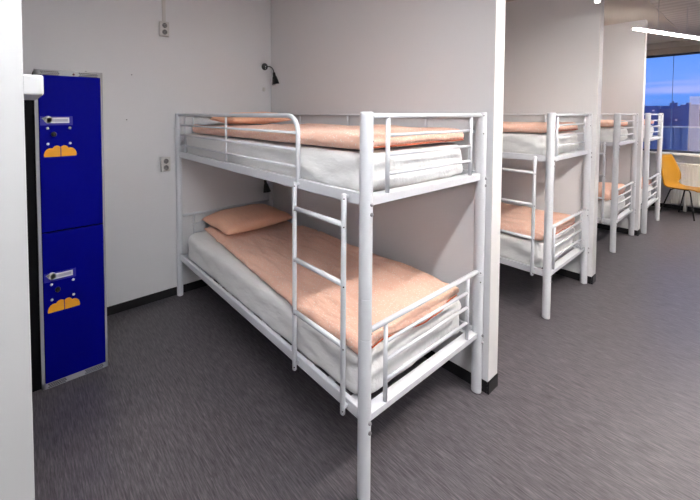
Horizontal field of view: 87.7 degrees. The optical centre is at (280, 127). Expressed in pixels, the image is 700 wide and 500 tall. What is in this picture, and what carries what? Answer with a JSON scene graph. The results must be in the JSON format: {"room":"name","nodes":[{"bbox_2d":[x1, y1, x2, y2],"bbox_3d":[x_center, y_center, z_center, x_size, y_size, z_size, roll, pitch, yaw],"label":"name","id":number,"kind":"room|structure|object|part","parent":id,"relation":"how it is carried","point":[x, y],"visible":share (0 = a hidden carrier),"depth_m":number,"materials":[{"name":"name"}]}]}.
{"room":"dormitory","nodes":[
{"label":"dormitory","id":0,"kind":"room"},
{"bbox_2d":[0,0,34,499],"bbox_3d":[-1.216,0.137,1.575,0.127,2.830,2.183,-2,3,-36],"label":"wall","id":1,"kind":"structure","parent":0,"point":[17,482],"depth_m":0.73,"materials":[{"name":"grey paint"}]},
{"bbox_2d":[23,74,43,99],"bbox_3d":[-0.607,-0.093,0.867,0.038,0.042,0.326,-2,3,-36],"label":"box","id":2,"kind":"object","parent":1,"relation":"attached to","point":[33,87],"visible":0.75,"depth_m":0.74,"materials":[{"name":"white plastic"}]},
{"bbox_2d":[21,0,270,306],"bbox_3d":[0.501,0.034,4.315,12.450,2.830,0.200,-2,3,-36],"label":"wall","id":3,"kind":"structure","parent":0,"point":[212,57],"depth_m":3.04,"materials":[{"name":"white paint"}]},
{"bbox_2d":[107,279,216,315],"bbox_3d":[-0.949,1.458,3.169,2.108,0.070,0.012,-2,3,-36],"label":"baseboard","id":4,"kind":"structure","parent":3,"relation":"attached to","point":[137,302],"depth_m":3.05,"materials":[{"name":"black"}]},
{"bbox_2d":[159,21,168,36],"bbox_3d":[-0.988,-0.838,3.042,0.080,0.124,0.033,-2,3,-36],"label":"wall outlet","id":5,"kind":"object","parent":3,"relation":"attached to","point":[163,26],"visible":1,"depth_m":3.03,"materials":[{"name":"white plastic"}]},
{"bbox_2d":[162,0,165,21],"bbox_3d":[-0.993,-1.117,3.038,0.028,0.433,0.018,-2,3,-36],"label":"cable trunking","id":6,"kind":"object","parent":3,"relation":"attached to","point":[163,1],"visible":0.94,"depth_m":3.04,"materials":[{"name":"white plastic"}]},
{"bbox_2d":[161,157,170,171],"bbox_3d":[-0.989,0.318,3.085,0.080,0.124,0.033,-2,3,-36],"label":"wall outlet","id":7,"kind":"object","parent":3,"relation":"attached to","point":[165,161],"visible":1,"depth_m":3.07,"materials":[{"name":"white plastic"}]},
{"bbox_2d":[263,180,270,192],"bbox_3d":[-0.180,0.544,3.628,0.185,0.229,0.078,1,2,25],"label":"reading lamp","id":8,"kind":"object","parent":3,"relation":"attached to","point":[266,186],"visible":0.43,"depth_m":3.59,"materials":[{"name":"black plastic"}]},
{"bbox_2d":[32,204,699,499],"bbox_3d":[2.230,1.594,2.023,12.450,0.120,6.033,-2,3,-36],"label":"floor","id":9,"kind":"structure","parent":0,"point":[598,398],"depth_m":1.92,"materials":[{"name":"grey carpet"}]},
{"bbox_2d":[24,69,107,391],"bbox_3d":[-1.443,0.589,2.356,0.421,1.862,0.654,-2,3,-36],"label":"locker","id":10,"kind":"object","parent":9,"relation":"on","point":[64,134],"visible":0.98,"depth_m":2.11,"materials":[{"name":"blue metal"}]},
{"bbox_3d":[-1.573,0.595,2.294,0.003,1.850,0.598,-2,3,-36],"label":"panel","id":11,"kind":"part","parent":10,"relation":"part of","materials":[{"name":"black metal"}]},
{"bbox_3d":[-1.296,-0.046,2.062,0.136,0.042,0.003,-2,3,-36],"label":"name plate","id":12,"kind":"part","parent":10,"relation":"part of","materials":[{"name":"white metal"}]},
{"bbox_2d":[45,117,67,121],"bbox_3d":[-1.292,-0.046,2.063,0.112,0.026,0.001,-2,3,-36],"label":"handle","id":13,"kind":"object","parent":10,"relation":"attached to","point":[47,119],"depth_m":2.06,"materials":[{"name":"grey metal"}]},
{"bbox_3d":[-1.296,0.864,2.096,0.136,0.042,0.003,-2,3,-36],"label":"name plate","id":14,"kind":"part","parent":10,"relation":"part of","materials":[{"name":"white metal"}]},
{"bbox_2d":[49,272,70,277],"bbox_3d":[-1.291,0.864,2.097,0.112,0.026,0.001,-2,3,-36],"label":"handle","id":15,"kind":"object","parent":10,"relation":"attached to","point":[51,274],"depth_m":2.10,"materials":[{"name":"grey metal"}]},
{"bbox_3d":[-1.238,0.149,2.124,0.318,0.902,0.016,-2,3,-36],"label":"door","id":16,"kind":"part","parent":10,"relation":"part of","materials":[{"name":"blue paint"}]},
{"bbox_3d":[-1.238,1.048,2.158,0.318,0.882,0.016,-2,3,-36],"label":"door","id":17,"kind":"part","parent":10,"relation":"part of","materials":[{"name":"blue paint"}]},
{"bbox_2d":[175,112,486,499],"bbox_3d":[0.120,0.704,2.591,1.053,1.620,2.153,-2,3,-36],"label":"bunk bed","id":18,"kind":"object","parent":9,"relation":"on","point":[361,405],"visible":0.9,"depth_m":1.76,"materials":[{"name":"white metal"}]},
{"bbox_3d":[-0.890,0.684,3.150,0.054,1.620,0.054,-2,3,-36],"label":"post","id":19,"kind":"part","parent":18,"relation":"part of","materials":[{"name":"white metal"}]},
{"bbox_3d":[-0.494,0.945,3.451,0.952,0.368,0.023,-2,3,-36],"label":"panel","id":20,"kind":"part","parent":18,"relation":"part of","materials":[{"name":"white metal"}]},
{"bbox_3d":[-0.495,0.040,3.417,0.952,0.342,0.023,-2,3,-36],"label":"panel","id":21,"kind":"part","parent":18,"relation":"part of","materials":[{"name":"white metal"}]},
{"bbox_3d":[-0.391,0.092,2.448,0.025,0.375,1.647,-2,3,-36],"label":"guard rail","id":22,"kind":"part","parent":18,"relation":"part of","materials":[{"name":"white metal"}]},
{"bbox_3d":[-0.255,1.173,2.336,0.053,0.051,2.052,-2,3,-36],"label":"rail","id":23,"kind":"part","parent":18,"relation":"part of","materials":[{"name":"white metal"}]},
{"bbox_3d":[-0.256,0.264,2.302,0.053,0.051,2.052,-2,3,-36],"label":"rail","id":24,"kind":"part","parent":18,"relation":"part of","materials":[{"name":"white metal"}]},
{"bbox_3d":[-0.099,0.661,3.732,0.054,1.620,0.054,-2,3,-36],"label":"post","id":25,"kind":"part","parent":18,"relation":"part of","materials":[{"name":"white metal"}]},
{"bbox_2d":[188,231,460,393],"bbox_3d":[0.124,1.060,2.604,0.946,0.221,2.010,-2,3,-36],"label":"mattress","id":26,"kind":"object","parent":18,"relation":"on","point":[211,256],"visible":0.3,"depth_m":1.96,"materials":[{"name":"white fabric"}]},
{"bbox_2d":[204,221,458,354],"bbox_3d":[0.118,0.917,2.579,0.903,0.068,2.012,-2,3,-36],"label":"duvet","id":27,"kind":"object","parent":26,"relation":"on","point":[266,251],"visible":0.76,"depth_m":2.15,"materials":[{"name":"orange fabric"}]},
{"bbox_2d":[201,204,291,234],"bbox_3d":[-0.295,0.813,3.258,0.690,0.147,0.482,-2,3,-37],"label":"pillow","id":28,"kind":"object","parent":27,"relation":"on","point":[250,217],"visible":0.99,"depth_m":3.12,"materials":[{"name":"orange fabric"}]},
{"bbox_2d":[187,133,462,191],"bbox_3d":[0.125,0.164,2.571,0.946,0.198,2.013,-2,3,-36],"label":"mattress","id":29,"kind":"object","parent":18,"relation":"on","point":[339,167],"visible":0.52,"depth_m":1.79,"materials":[{"name":"white fabric"}]},
{"bbox_2d":[192,123,463,149],"bbox_3d":[0.154,0.020,2.501,0.917,0.085,1.862,-2,3,-36],"label":"duvet","id":30,"kind":"object","parent":29,"relation":"on","point":[327,135],"visible":0.86,"depth_m":1.85,"materials":[{"name":"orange fabric"}]},
{"bbox_2d":[209,112,290,123],"bbox_3d":[-0.248,-0.084,3.160,0.624,0.112,0.416,-2,3,-38],"label":"pillow","id":31,"kind":"object","parent":30,"relation":"on","point":[230,120],"visible":0.64,"depth_m":2.99,"materials":[{"name":"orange fabric"}]},
{"bbox_3d":[0.349,0.746,1.466,0.054,1.620,0.054,-2,3,-36],"label":"post","id":32,"kind":"part","parent":18,"relation":"part of","materials":[{"name":"white metal"}]},
{"bbox_3d":[0.520,0.057,2.866,0.019,0.332,2.052,-2,3,-36],"label":"guard rail","id":33,"kind":"part","parent":18,"relation":"part of","materials":[{"name":"white metal"}]},
{"bbox_3d":[0.736,1.204,1.787,0.946,0.030,0.050,-2,3,-36],"label":"rail","id":34,"kind":"part","parent":18,"relation":"part of","materials":[{"name":"white metal"}]},
{"bbox_3d":[0.745,1.007,1.767,0.952,0.368,0.023,-2,3,-36],"label":"panel","id":35,"kind":"part","parent":18,"relation":"part of","materials":[{"name":"white metal"}]},
{"bbox_3d":[0.736,0.289,1.753,0.946,0.038,0.050,-2,3,-36],"label":"rail","id":36,"kind":"part","parent":18,"relation":"part of","materials":[{"name":"white metal"}]},
{"bbox_3d":[0.744,0.102,1.734,0.952,0.342,0.023,-2,3,-36],"label":"panel","id":37,"kind":"part","parent":18,"relation":"part of","materials":[{"name":"white metal"}]},
{"bbox_3d":[0.506,1.151,2.896,0.053,0.051,2.052,-2,3,-36],"label":"rail","id":38,"kind":"part","parent":18,"relation":"part of","materials":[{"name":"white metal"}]},
{"bbox_3d":[0.505,0.243,2.862,0.053,0.051,2.052,-2,3,-36],"label":"rail","id":39,"kind":"part","parent":18,"relation":"part of","materials":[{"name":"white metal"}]},
{"bbox_3d":[1.140,0.724,2.048,0.054,1.620,0.054,-2,3,-36],"label":"post","id":40,"kind":"part","parent":18,"relation":"part of","materials":[{"name":"white metal"}]},
{"bbox_2d":[500,113,592,318],"bbox_3d":[1.870,0.653,3.915,1.053,1.620,2.153,-2,3,-36],"label":"bunk bed","id":41,"kind":"object","parent":9,"relation":"on","point":[550,266],"visible":0.4,"depth_m":2.90,"materials":[{"name":"white metal"}]},
{"bbox_3d":[1.494,1.122,3.660,0.053,0.051,2.052,-2,3,-36],"label":"rail","id":42,"kind":"part","parent":41,"relation":"part of","materials":[{"name":"white metal"}]},
{"bbox_3d":[1.494,0.213,3.626,0.053,0.051,2.052,-2,3,-36],"label":"rail","id":43,"kind":"part","parent":41,"relation":"part of","materials":[{"name":"white metal"}]},
{"bbox_2d":[500,225,574,266],"bbox_3d":[1.872,1.010,3.925,0.946,0.221,2.009,-2,3,-36],"label":"mattress","id":44,"kind":"object","parent":41,"relation":"on","point":[516,248],"visible":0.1,"depth_m":3.03,"materials":[{"name":"white fabric"}]},
{"bbox_2d":[500,202,574,240],"bbox_3d":[1.893,0.843,3.884,0.883,0.095,1.912,-2,3,-36],"label":"duvet","id":45,"kind":"object","parent":44,"relation":"on","point":[514,218],"visible":0.16,"depth_m":3.24,"materials":[{"name":"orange fabric"}]},
{"bbox_2d":[502,131,578,154],"bbox_3d":[1.875,0.114,3.894,0.940,0.196,2.013,-2,3,-36],"label":"mattress","id":46,"kind":"object","parent":41,"relation":"on","point":[513,142],"visible":0.16,"depth_m":2.99,"materials":[{"name":"white fabric"}]},
{"bbox_2d":[503,122,577,132],"bbox_3d":[1.900,-0.030,3.826,0.920,0.084,1.864,-2,3,-36],"label":"duvet","id":47,"kind":"object","parent":46,"relation":"on","point":[520,127],"visible":0.3,"depth_m":2.99,"materials":[{"name":"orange fabric"}]},
{"bbox_3d":[2.270,0.006,4.190,0.019,0.332,2.052,-2,3,-36],"label":"guard rail","id":48,"kind":"part","parent":41,"relation":"part of","materials":[{"name":"white metal"}]},
{"bbox_3d":[2.099,0.695,2.790,0.054,1.620,0.054,-2,3,-36],"label":"post","id":49,"kind":"part","parent":41,"relation":"part of","materials":[{"name":"white metal"}]},
{"bbox_3d":[2.486,1.153,3.111,0.946,0.030,0.050,-2,3,-36],"label":"rail","id":50,"kind":"part","parent":41,"relation":"part of","materials":[{"name":"white metal"}]},
{"bbox_3d":[2.494,0.957,3.091,0.952,0.368,0.023,-2,3,-36],"label":"panel","id":51,"kind":"part","parent":41,"relation":"part of","materials":[{"name":"white metal"}]},
{"bbox_3d":[2.485,0.239,3.077,0.946,0.038,0.050,-2,3,-36],"label":"rail","id":52,"kind":"part","parent":41,"relation":"part of","materials":[{"name":"white metal"}]},
{"bbox_3d":[2.494,0.051,3.058,0.952,0.342,0.023,-2,3,-36],"label":"panel","id":53,"kind":"part","parent":41,"relation":"part of","materials":[{"name":"white metal"}]},
{"bbox_3d":[2.890,0.673,3.372,0.054,1.620,0.054,-2,3,-36],"label":"post","id":54,"kind":"part","parent":41,"relation":"part of","materials":[{"name":"white metal"}]},
{"bbox_2d":[597,113,638,252],"bbox_3d":[3.645,0.602,5.256,1.053,1.620,2.153,-2,3,-36],"label":"bunk bed","id":55,"kind":"object","parent":9,"relation":"on","point":[614,218],"visible":0.39,"depth_m":4.19,"materials":[{"name":"white metal"}]},
{"bbox_3d":[3.269,1.070,5.002,0.053,0.051,2.052,-2,3,-36],"label":"rail","id":56,"kind":"part","parent":55,"relation":"part of","materials":[{"name":"white metal"}]},
{"bbox_3d":[3.269,0.162,4.968,0.053,0.051,2.052,-2,3,-36],"label":"rail","id":57,"kind":"part","parent":55,"relation":"part of","materials":[{"name":"white metal"}]},
{"bbox_2d":[597,194,624,218],"bbox_3d":[3.647,0.958,5.270,0.935,0.221,2.000,-2,3,-36],"label":"mattress","id":58,"kind":"object","parent":55,"relation":"on","point":[607,204],"visible":0.09,"depth_m":4.27,"materials":[{"name":"white fabric"}]},
{"bbox_2d":[598,182,625,200],"bbox_3d":[3.667,0.777,5.227,0.883,0.123,1.914,-2,3,-36],"label":"duvet","id":59,"kind":"object","parent":58,"relation":"on","point":[608,185],"visible":0.17,"depth_m":4.50,"materials":[{"name":"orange fabric"}]},
{"bbox_2d":[600,126,627,141],"bbox_3d":[3.648,0.062,5.238,0.934,0.196,2.001,-2,3,-36],"label":"mattress","id":60,"kind":"object","parent":55,"relation":"on","point":[606,133],"visible":0.09,"depth_m":4.24,"materials":[{"name":"white fabric"}]},
{"bbox_2d":[600,120,627,126],"bbox_3d":[3.680,-0.081,5.164,0.917,0.083,1.857,-2,3,-36],"label":"duvet","id":61,"kind":"object","parent":60,"relation":"on","point":[603,123],"visible":0.16,"depth_m":4.24,"materials":[{"name":"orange fabric"}]},
{"bbox_3d":[3.874,0.644,4.131,0.054,1.620,0.054,-2,3,-36],"label":"post","id":62,"kind":"part","parent":55,"relation":"part of","materials":[{"name":"white metal"}]},
{"bbox_3d":[4.261,1.102,4.452,0.946,0.030,0.050,-2,3,-36],"label":"rail","id":63,"kind":"part","parent":55,"relation":"part of","materials":[{"name":"white metal"}]},
{"bbox_3d":[4.270,0.905,4.433,0.952,0.368,0.023,-2,3,-36],"label":"panel","id":64,"kind":"part","parent":55,"relation":"part of","materials":[{"name":"white metal"}]},
{"bbox_3d":[4.260,0.187,4.418,0.946,0.038,0.050,-2,3,-36],"label":"rail","id":65,"kind":"part","parent":55,"relation":"part of","materials":[{"name":"white metal"}]},
{"bbox_3d":[4.269,0.000,4.399,0.952,0.342,0.023,-2,3,-36],"label":"panel","id":66,"kind":"part","parent":55,"relation":"part of","materials":[{"name":"white metal"}]},
{"bbox_3d":[4.665,0.621,4.713,0.054,1.620,0.054,-2,3,-36],"label":"post","id":67,"kind":"part","parent":55,"relation":"part of","materials":[{"name":"white metal"}]},
{"bbox_2d":[641,113,663,233],"bbox_3d":[4.676,0.576,5.911,1.053,1.620,2.153,-2,3,-36],"label":"bunk bed","id":68,"kind":"object","parent":9,"relation":"on","point":[647,139],"visible":0.38,"depth_m":4.90,"materials":[{"name":"white metal"}]},
{"bbox_3d":[4.905,0.618,4.787,0.054,1.620,0.054,-2,3,-36],"label":"post","id":69,"kind":"part","parent":68,"relation":"part of","materials":[{"name":"white metal"}]},
{"bbox_2d":[641,185,652,203],"bbox_3d":[4.683,0.932,5.926,0.941,0.221,2.005,-2,3,-36],"label":"mattress","id":70,"kind":"object","parent":68,"relation":"on","point":[650,186],"visible":0.02,"depth_m":5.22,"materials":[{"name":"white fabric"}]},
{"bbox_2d":[643,125,653,137],"bbox_3d":[4.679,0.036,5.892,0.933,0.198,2.002,-2,3,-36],"label":"mattress","id":71,"kind":"object","parent":68,"relation":"on","point":[652,128],"visible":0.02,"depth_m":5.17,"materials":[{"name":"white fabric"}]},
{"bbox_3d":[5.292,1.076,5.107,0.946,0.030,0.050,-2,3,-36],"label":"rail","id":72,"kind":"part","parent":68,"relation":"part of","materials":[{"name":"white metal"}]},
{"bbox_3d":[5.300,0.880,5.088,0.952,0.368,0.023,-2,3,-36],"label":"panel","id":73,"kind":"part","parent":68,"relation":"part of","materials":[{"name":"white metal"}]},
{"bbox_3d":[5.291,0.162,5.073,0.946,0.038,0.050,-2,3,-36],"label":"rail","id":74,"kind":"part","parent":68,"relation":"part of","materials":[{"name":"white metal"}]},
{"bbox_3d":[5.300,-0.025,5.054,0.952,0.342,0.023,-2,3,-36],"label":"panel","id":75,"kind":"part","parent":68,"relation":"part of","materials":[{"name":"white metal"}]},
{"bbox_3d":[5.696,0.596,5.368,0.054,1.620,0.054,-2,3,-36],"label":"post","id":76,"kind":"part","parent":68,"relation":"part of","materials":[{"name":"white metal"}]},
{"bbox_2d":[660,154,699,220],"bbox_3d":[6.372,0.923,5.635,0.430,0.945,0.546,0,2,-11],"label":"chair","id":77,"kind":"object","parent":9,"relation":"on","point":[670,171],"visible":0.95,"depth_m":5.79,"materials":[{"name":"yellow plastic"}]},
{"bbox_3d":[6.188,1.173,5.711,0.029,0.440,0.167,-2,3,-45],"label":"leg","id":78,"kind":"part","parent":77,"relation":"part of","materials":[{"name":"black metal"}]},
{"bbox_3d":[6.517,1.171,5.777,0.029,0.440,0.167,1,2,22],"label":"leg","id":79,"kind":"part","parent":77,"relation":"part of","materials":[{"name":"black metal"}]},
{"bbox_3d":[6.247,1.184,5.425,0.025,0.440,0.163,1,2,23],"label":"leg","id":80,"kind":"part","parent":77,"relation":"part of","materials":[{"name":"black metal"}]},
{"bbox_2d":[668,162,699,211],"bbox_3d":[7.266,1.017,5.046,0.170,0.800,2.435,-2,3,-36],"label":"radiator","id":81,"kind":"object","parent":9,"relation":"on","point":[690,174],"visible":0.77,"depth_m":5.81,"materials":[{"name":"white metal"}]},
{"bbox_2d":[271,0,505,394],"bbox_3d":[0.595,0.086,2.907,0.120,2.830,2.183,-2,3,-36],"label":"wall","id":82,"kind":"structure","parent":0,"point":[328,56],"depth_m":2.40,"materials":[{"name":"white paint"}]},
{"bbox_2d":[262,63,278,84],"bbox_3d":[-0.092,-0.546,3.652,0.185,0.229,0.078,1,2,25],"label":"reading lamp","id":83,"kind":"object","parent":82,"relation":"attached to","point":[265,66],"visible":1,"depth_m":3.63,"materials":[{"name":"black plastic"}]},
{"bbox_3d":[-0.156,-0.625,3.671,0.072,0.072,0.020,-2,3,-36],"label":"wall plate","id":84,"kind":"part","parent":83,"relation":"part of","materials":[{"name":"black plastic"}]},
{"bbox_3d":[-0.043,-0.496,3.631,0.078,0.131,0.076,-2,3,-36],"label":"lamp shade","id":85,"kind":"part","parent":83,"relation":"part of","materials":[{"name":"black plastic"}]},
{"bbox_3d":[0.600,1.466,2.953,0.120,0.070,2.170,-2,3,-36],"label":"baseboard","id":86,"kind":"part","parent":82,"relation":"part of","materials":[{"name":"black"}]},
{"bbox_3d":[1.238,0.082,2.032,0.116,2.754,0.006,-2,3,-36],"label":"trim","id":87,"kind":"part","parent":82,"relation":"part of","materials":[{"name":"white paint"}]},
{"bbox_2d":[501,0,603,283],"bbox_3d":[2.353,0.036,4.216,0.119,2.830,2.155,-2,3,-36],"label":"wall","id":88,"kind":"structure","parent":0,"point":[553,52],"depth_m":3.55,"materials":[{"name":"white paint"}]},
{"bbox_3d":[2.358,1.415,4.263,0.119,0.070,2.142,-2,3,-36],"label":"baseboard","id":89,"kind":"part","parent":88,"relation":"part of","materials":[{"name":"black"}]},
{"bbox_3d":[2.987,0.031,3.353,0.115,2.754,0.006,-2,3,-36],"label":"trim","id":90,"kind":"part","parent":88,"relation":"part of","materials":[{"name":"white paint"}]},
{"bbox_2d":[506,0,699,43],"bbox_3d":[2.228,-1.371,1.912,12.450,0.155,6.033,-2,3,-36],"label":"ceiling","id":91,"kind":"structure","parent":0,"point":[615,11],"depth_m":4.43,"materials":[{"name":"beige paint"}]},
{"bbox_2d":[631,6,699,39],"bbox_3d":[4.370,-1.204,3.969,1.500,0.359,0.049,-1,2,-21],"label":"tube light","id":92,"kind":"object","parent":91,"relation":"hanging from","point":[637,28],"visible":1,"depth_m":3.90,"materials":[{"name":"white plastic"}]},
{"bbox_2d":[633,28,699,39],"bbox_3d":[4.370,-1.034,3.975,1.484,0.019,0.030,-1,2,-21],"label":"diffuser","id":93,"kind":"object","parent":92,"relation":"attached to","point":[650,30],"depth_m":3.91,"materials":[{"name":"white"}]},
{"bbox_2d":[597,19,647,235],"bbox_3d":[4.138,-0.015,5.545,0.122,2.830,2.128,-2,3,-36],"label":"wall","id":94,"kind":"structure","parent":0,"point":[624,48],"depth_m":4.79,"materials":[{"name":"white paint"}]},
{"bbox_3d":[4.143,1.364,5.592,0.122,0.070,2.115,-2,3,-36],"label":"baseboard","id":95,"kind":"part","parent":94,"relation":"part of","materials":[{"name":"black"}]},
{"bbox_3d":[4.765,-0.021,4.693,0.118,2.754,0.006,-2,3,-36],"label":"trim","id":96,"kind":"part","parent":94,"relation":"part of","materials":[{"name":"white paint"}]},
{"bbox_2d":[642,151,699,207],"bbox_3d":[7.054,0.921,5.550,0.370,0.955,5.633,-2,3,-36],"label":"wall","id":97,"kind":"structure","parent":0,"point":[652,157],"depth_m":6.13,"materials":[{"name":"white paint"}]},
{"bbox_2d":[643,52,699,153],"bbox_3d":[7.114,-0.392,5.545,0.060,1.670,5.633,-2,3,-36],"label":"window","id":98,"kind":"structure","parent":97,"relation":"attached to","point":[690,53],"depth_m":6.08,"materials":[{"name":"grey"}]},
{"bbox_2d":[651,202,699,212],"bbox_3d":[7.044,1.364,5.546,0.012,0.070,5.613,-2,3,-36],"label":"baseboard","id":99,"kind":"structure","parent":97,"relation":"attached to","point":[671,206],"depth_m":6.03,"materials":[{"name":"black"}]},
{"bbox_2d":[647,39,699,55],"bbox_3d":[7.121,-1.335,5.516,0.200,0.217,5.633,-2,3,-36],"label":"wall window header","id":100,"kind":"structure","parent":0,"point":[689,42],"depth_m":6.01,"materials":[{"name":"beige paint"}]},
{"bbox_2d":[646,45,699,55],"bbox_3d":[7.148,-1.265,5.269,0.048,0.105,5.200,-2,3,-36],"label":"trim","id":101,"kind":"structure","parent":100,"relation":"attached to","point":[693,48],"depth_m":5.98,"materials":[{"name":"beige"}]},
{"bbox_3d":[8.132,1.576,5.477,1.150,0.250,11.000,-2,3,-36],"label":"floor","id":102,"kind":"structure","parent":0,"visible":0},
{"bbox_2d":[643,126,699,150],"bbox_3d":[8.550,0.806,5.694,0.075,1.572,10.100,-2,3,-36],"label":"balustrade","id":103,"kind":"object","parent":102,"relation":"on","point":[684,138],"visible":0.03,"depth_m":6.86,"materials":[{"name":"clear glass"}]},
{"bbox_3d":[8.549,0.036,5.665,0.075,0.030,10.100,-2,3,-36],"label":"rail","id":104,"kind":"part","parent":103,"relation":"part of","materials":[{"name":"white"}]},
{"label":"outside","id":105,"kind":"structure","parent":0,"visible":0},
{"bbox_3d":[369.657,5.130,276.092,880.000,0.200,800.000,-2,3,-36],"label":"ground","id":106,"kind":"structure","parent":105,"visible":0},
{"bbox_2d":[644,105,660,125],"bbox_3d":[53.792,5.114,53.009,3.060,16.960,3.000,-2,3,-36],"label":"building","id":107,"kind":"structure","parent":106,"relation":"on","point":[647,109],"depth_m":51.04,"materials":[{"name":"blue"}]},
{"bbox_2d":[669,101,677,108],"bbox_3d":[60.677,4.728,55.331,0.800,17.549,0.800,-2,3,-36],"label":"building","id":108,"kind":"structure","parent":106,"relation":"on","point":[672,104],"depth_m":54.86,"materials":[{"name":"blue"}]},
{"bbox_2d":[660,106,699,126],"bbox_3d":[58.159,5.284,51.634,4.460,16.717,4.400,-2,3,-36],"label":"building","id":109,"kind":"structure","parent":106,"relation":"on","point":[676,111],"depth_m":50.96,"materials":[{"name":"brick"}]},
{"bbox_2d":[679,103,699,126],"bbox_3d":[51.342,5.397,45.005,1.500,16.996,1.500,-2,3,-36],"label":"building","id":110,"kind":"structure","parent":106,"relation":"on","point":[689,114],"depth_m":44.28,"materials":[{"name":"brick"}]}
]}

